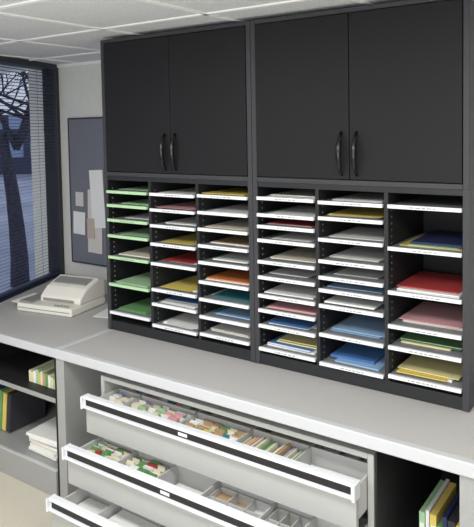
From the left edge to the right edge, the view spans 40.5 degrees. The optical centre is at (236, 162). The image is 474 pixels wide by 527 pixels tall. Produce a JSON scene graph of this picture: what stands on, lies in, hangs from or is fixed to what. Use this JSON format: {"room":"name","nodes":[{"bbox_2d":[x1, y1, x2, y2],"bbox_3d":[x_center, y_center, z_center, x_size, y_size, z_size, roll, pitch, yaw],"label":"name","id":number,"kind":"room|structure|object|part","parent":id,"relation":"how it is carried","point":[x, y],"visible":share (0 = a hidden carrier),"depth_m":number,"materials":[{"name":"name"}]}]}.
{"room":"back office","nodes":[
{"label":"back office","id":0,"kind":"room"},
{"bbox_2d":[0,471,52,526],"bbox_3d":[-0.782,1.771,1.455,6.400,0.100,5.080,1,4,35],"label":"floor","id":1,"kind":"structure","parent":0,"point":[22,504],"depth_m":3.07,"materials":[{"name":"carpet"}]},
{"bbox_2d":[0,273,107,495],"bbox_3d":[-1.052,1.218,3.891,1.235,0.748,1.129,1,4,35],"label":"base cabinet","id":2,"kind":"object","parent":1,"relation":"on","point":[28,340],"depth_m":3.37,"materials":[{"name":"laminate"}]},
{"bbox_2d":[0,359,57,460],"bbox_3d":[-1.104,1.268,3.517,0.726,0.418,0.334,1,4,35],"label":"books","id":3,"kind":"object","parent":2,"relation":"on","point":[18,409],"visible":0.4,"depth_m":3.50,"materials":[{"name":"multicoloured paper"}]},
{"bbox_2d":[0,342,59,495],"bbox_3d":[-0.973,1.253,3.616,0.790,0.704,0.740,1,4,35],"label":"shelf","id":4,"kind":"object","parent":2,"relation":"attached to","point":[17,461],"depth_m":3.33,"materials":[{"name":"black"}]},
{"bbox_2d":[0,273,107,347],"bbox_3d":[-1.054,0.864,3.877,1.235,0.036,1.117,1,4,35],"label":"countertop","id":5,"kind":"structure","parent":2,"relation":"on","point":[53,331],"depth_m":3.45,"materials":[{"name":"laminate"}]},
{"bbox_2d":[12,274,104,316],"bbox_3d":[-1.077,0.766,3.800,0.493,0.166,0.319,0,3,25],"label":"printer","id":6,"kind":"object","parent":2,"relation":"on","point":[66,295],"visible":1,"depth_m":3.71,"materials":[{"name":"white plastic"}]},
{"bbox_2d":[12,292,68,307],"bbox_3d":[-1.094,0.809,3.812,0.453,0.038,0.282,0,3,25],"label":"paper tray","id":7,"kind":"object","parent":6,"relation":"on","point":[34,300],"depth_m":3.71,"materials":[{"name":"grey plastic"}]},
{"bbox_2d":[93,308,107,317],"bbox_3d":[-0.679,0.850,3.652,0.190,0.002,0.220,0,3,18],"label":"loose sheets","id":8,"kind":"object","parent":2,"relation":"on","point":[104,314],"visible":0.21,"depth_m":3.61,"materials":[{"name":"white paper"}]},
{"bbox_2d":[46,373,375,526],"bbox_3d":[0.024,1.302,2.701,1.315,0.672,1.006,1,4,35],"label":"base cabinet","id":9,"kind":"object","parent":1,"relation":"on","point":[159,457],"visible":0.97,"depth_m":2.48,"materials":[{"name":"painted metal"},{"name":"paper"}]},
{"bbox_3d":[-0.248,1.429,2.313,1.295,0.054,0.046,1,4,35],"label":"pull rail","id":10,"kind":"part","parent":9,"relation":"part of","materials":[{"name":"silver metal"}]},
{"bbox_3d":[-0.200,1.244,2.377,1.295,0.054,0.046,1,4,35],"label":"pull rail","id":11,"kind":"part","parent":9,"relation":"part of","materials":[{"name":"silver metal"}]},
{"bbox_3d":[-0.141,1.059,2.457,1.295,0.054,0.046,1,4,35],"label":"pull rail","id":12,"kind":"part","parent":9,"relation":"part of","materials":[{"name":"silver metal"}]},
{"bbox_2d":[53,329,473,526],"bbox_3d":[0.546,1.260,2.563,2.902,0.752,0.780,1,4,35],"label":"countertop","id":13,"kind":"structure","parent":1,"relation":"on","point":[417,444],"depth_m":2.48,"materials":[{"name":"laminate"}]},
{"bbox_2d":[64,488,164,526],"bbox_3d":[-0.071,1.477,2.569,1.263,0.120,0.570,1,4,35],"label":"tray","id":14,"kind":"object","parent":13,"relation":"on","point":[113,512],"depth_m":2.69,"materials":[{"name":"grey plastic"}]},
{"bbox_2d":[104,176,255,362],"bbox_3d":[-0.185,0.461,3.226,0.912,0.798,0.433,1,4,35],"label":"organizer","id":15,"kind":"object","parent":13,"relation":"on","point":[119,267],"visible":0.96,"depth_m":3.13,"materials":[{"name":"grey"}]},
{"bbox_2d":[116,185,249,337],"bbox_3d":[-0.194,0.454,3.210,0.840,0.658,0.346,1,4,35],"label":"paper","id":16,"kind":"object","parent":15,"relation":"in","point":[187,320],"visible":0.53,"depth_m":3.11,"materials":[{"name":"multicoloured paper"}]},
{"bbox_2d":[80,437,367,526],"bbox_3d":[-0.023,1.292,2.633,1.263,0.120,0.570,1,4,35],"label":"tray","id":17,"kind":"object","parent":13,"relation":"on","point":[257,506],"depth_m":2.51,"materials":[{"name":"grey"}]},
{"bbox_2d":[253,182,473,411],"bbox_3d":[0.565,0.476,2.704,0.912,0.798,0.433,1,4,35],"label":"organizer","id":18,"kind":"object","parent":13,"relation":"on","point":[409,213],"visible":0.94,"depth_m":2.58,"materials":[{"name":"grey"}]},
{"bbox_2d":[265,189,462,382],"bbox_3d":[0.555,0.473,2.691,0.850,0.670,0.346,1,4,35],"label":"paper","id":19,"kind":"object","parent":18,"relation":"in","point":[441,315],"visible":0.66,"depth_m":2.63,"materials":[{"name":"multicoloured paper"}]},
{"bbox_2d":[419,479,459,526],"bbox_3d":[0.777,1.341,2.316,0.163,0.268,0.241,1,4,35],"label":"binders","id":20,"kind":"object","parent":13,"relation":"on","point":[441,508],"visible":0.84,"depth_m":2.27,"materials":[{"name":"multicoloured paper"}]},
{"bbox_2d":[28,64,106,279],"bbox_3d":[0.765,0.473,3.115,5.800,2.255,0.450,1,4,35],"label":"wall","id":21,"kind":"structure","parent":0,"point":[80,87],"depth_m":4.64,"materials":[{"name":"paint"}]},
{"bbox_2d":[67,117,106,266],"bbox_3d":[-0.839,0.204,4.353,0.855,1.030,0.023,1,4,35],"label":"bulletin board","id":22,"kind":"object","parent":21,"relation":"attached to","point":[85,135],"visible":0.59,"depth_m":4.50,"materials":[{"name":"fabric"}]},
{"bbox_2d":[73,170,104,253],"bbox_3d":[-1.034,0.338,4.477,0.333,0.585,0.010,1,4,35],"label":"notices","id":23,"kind":"object","parent":22,"relation":"attached to","point":[96,205],"visible":0.99,"depth_m":4.45,"materials":[{"name":"white paper"}]},
{"bbox_2d":[100,21,252,180],"bbox_3d":[-0.207,-0.280,3.172,0.912,0.688,0.465,1,4,35],"label":"storage cabinet","id":24,"kind":"object","parent":21,"relation":"attached to","point":[177,103],"visible":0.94,"depth_m":2.98,"materials":[{"name":"grey"}]},
{"bbox_3d":[-0.489,-0.275,3.147,0.430,0.644,0.020,1,4,35],"label":"door panel","id":25,"kind":"part","parent":24,"relation":"part of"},
{"bbox_3d":[-0.350,-0.051,3.029,0.021,0.176,0.043,1,4,35],"label":"bow handle","id":26,"kind":"part","parent":24,"relation":"part of","materials":[{"name":"black metal"}]},
{"bbox_3d":[-0.298,-0.050,2.993,0.021,0.176,0.043,1,4,35],"label":"bow handle","id":27,"kind":"part","parent":24,"relation":"part of","materials":[{"name":"black metal"}]},
{"bbox_3d":[-0.134,-0.268,2.900,0.430,0.644,0.020,1,4,35],"label":"door panel","id":28,"kind":"part","parent":24,"relation":"part of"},
{"bbox_2d":[250,0,473,189],"bbox_3d":[0.543,-0.265,2.650,0.912,0.688,0.465,1,4,35],"label":"storage cabinet","id":29,"kind":"object","parent":21,"relation":"attached to","point":[382,94],"visible":1,"depth_m":2.45,"materials":[{"name":"grey"}]},
{"bbox_3d":[0.262,-0.260,2.625,0.430,0.644,0.020,1,4,35],"label":"door panel","id":30,"kind":"part","parent":29,"relation":"part of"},
{"bbox_3d":[0.400,-0.035,2.507,0.021,0.176,0.043,1,4,35],"label":"bow handle","id":31,"kind":"part","parent":29,"relation":"part of","materials":[{"name":"black metal"}]},
{"bbox_3d":[0.452,-0.034,2.471,0.021,0.176,0.043,1,4,35],"label":"bow handle","id":32,"kind":"part","parent":29,"relation":"part of","materials":[{"name":"black metal"}]},
{"bbox_3d":[0.617,-0.252,2.378,0.430,0.644,0.020,1,4,35],"label":"door panel","id":33,"kind":"part","parent":29,"relation":"part of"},
{"bbox_2d":[0,0,402,69],"bbox_3d":[-0.824,-0.580,1.326,6.400,0.100,5.080,1,4,35],"label":"ceiling","id":34,"kind":"structure","parent":0,"point":[95,13],"depth_m":2.71,"materials":[{"name":"tile"}]},
{"bbox_2d":[0,0,372,73],"bbox_3d":[-0.851,-0.518,1.288,6.400,0.020,4.980,1,4,35],"label":"grid","id":35,"kind":"object","parent":34,"relation":"attached to","point":[198,13],"visible":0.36,"depth_m":2.82,"materials":[{"name":"white metal"}]},
{"bbox_3d":[-1.768,0.524,3.008,0.120,2.255,3.700,0,3,14],"label":"wall","id":36,"kind":"structure","parent":0,"visible":0},
{"bbox_2d":[0,66,59,298],"bbox_3d":[-1.655,0.154,3.273,0.029,1.450,2.790,0,3,15],"label":"blinds","id":37,"kind":"object","parent":36,"relation":"attached to","point":[53,273],"visible":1,"depth_m":4.28,"materials":[{"name":"blue"}]},
{"bbox_2d":[0,56,64,302],"bbox_3d":[-1.680,0.157,3.274,0.120,1.555,2.940,0,3,14],"label":"frame","id":38,"kind":"object","parent":36,"relation":"attached to","point":[53,139],"visible":0.68,"depth_m":4.63,"materials":[{"name":"black metal"}]},
{"label":"outside","id":39,"kind":"structure","parent":0,"visible":0},
{"bbox_2d":[0,174,35,292],"bbox_3d":[-14.636,0.347,37.456,58.100,0.100,80.000,1,4,35],"label":"ground","id":40,"kind":"structure","parent":39,"point":[27,194],"depth_m":14.08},
{"bbox_2d":[0,71,28,113],"bbox_3d":[-4.149,-1.515,10.397,4.524,6.206,8.241,-2,3,-12],"label":"bare tree","id":41,"kind":"object","parent":40,"relation":"on","point":[7,83],"visible":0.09,"depth_m":11.78,"materials":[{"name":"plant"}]},
{"bbox_2d":[0,71,29,287],"bbox_3d":[-2.560,-1.168,8.195,5.493,5.698,5.308,-3,4,-30],"label":"bare tree","id":42,"kind":"object","parent":40,"relation":"on","point":[19,214],"visible":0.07,"depth_m":8.56,"materials":[{"name":"black plant"}]},
{"bbox_2d":[0,114,31,174],"bbox_3d":[-11.418,-1.170,36.687,17.758,2.900,16.941,-1,3,0],"label":"office building","id":43,"kind":"structure","parent":40,"relation":"on","point":[26,150],"depth_m":31.15,"materials":[{"name":"blue glass"}]}
]}

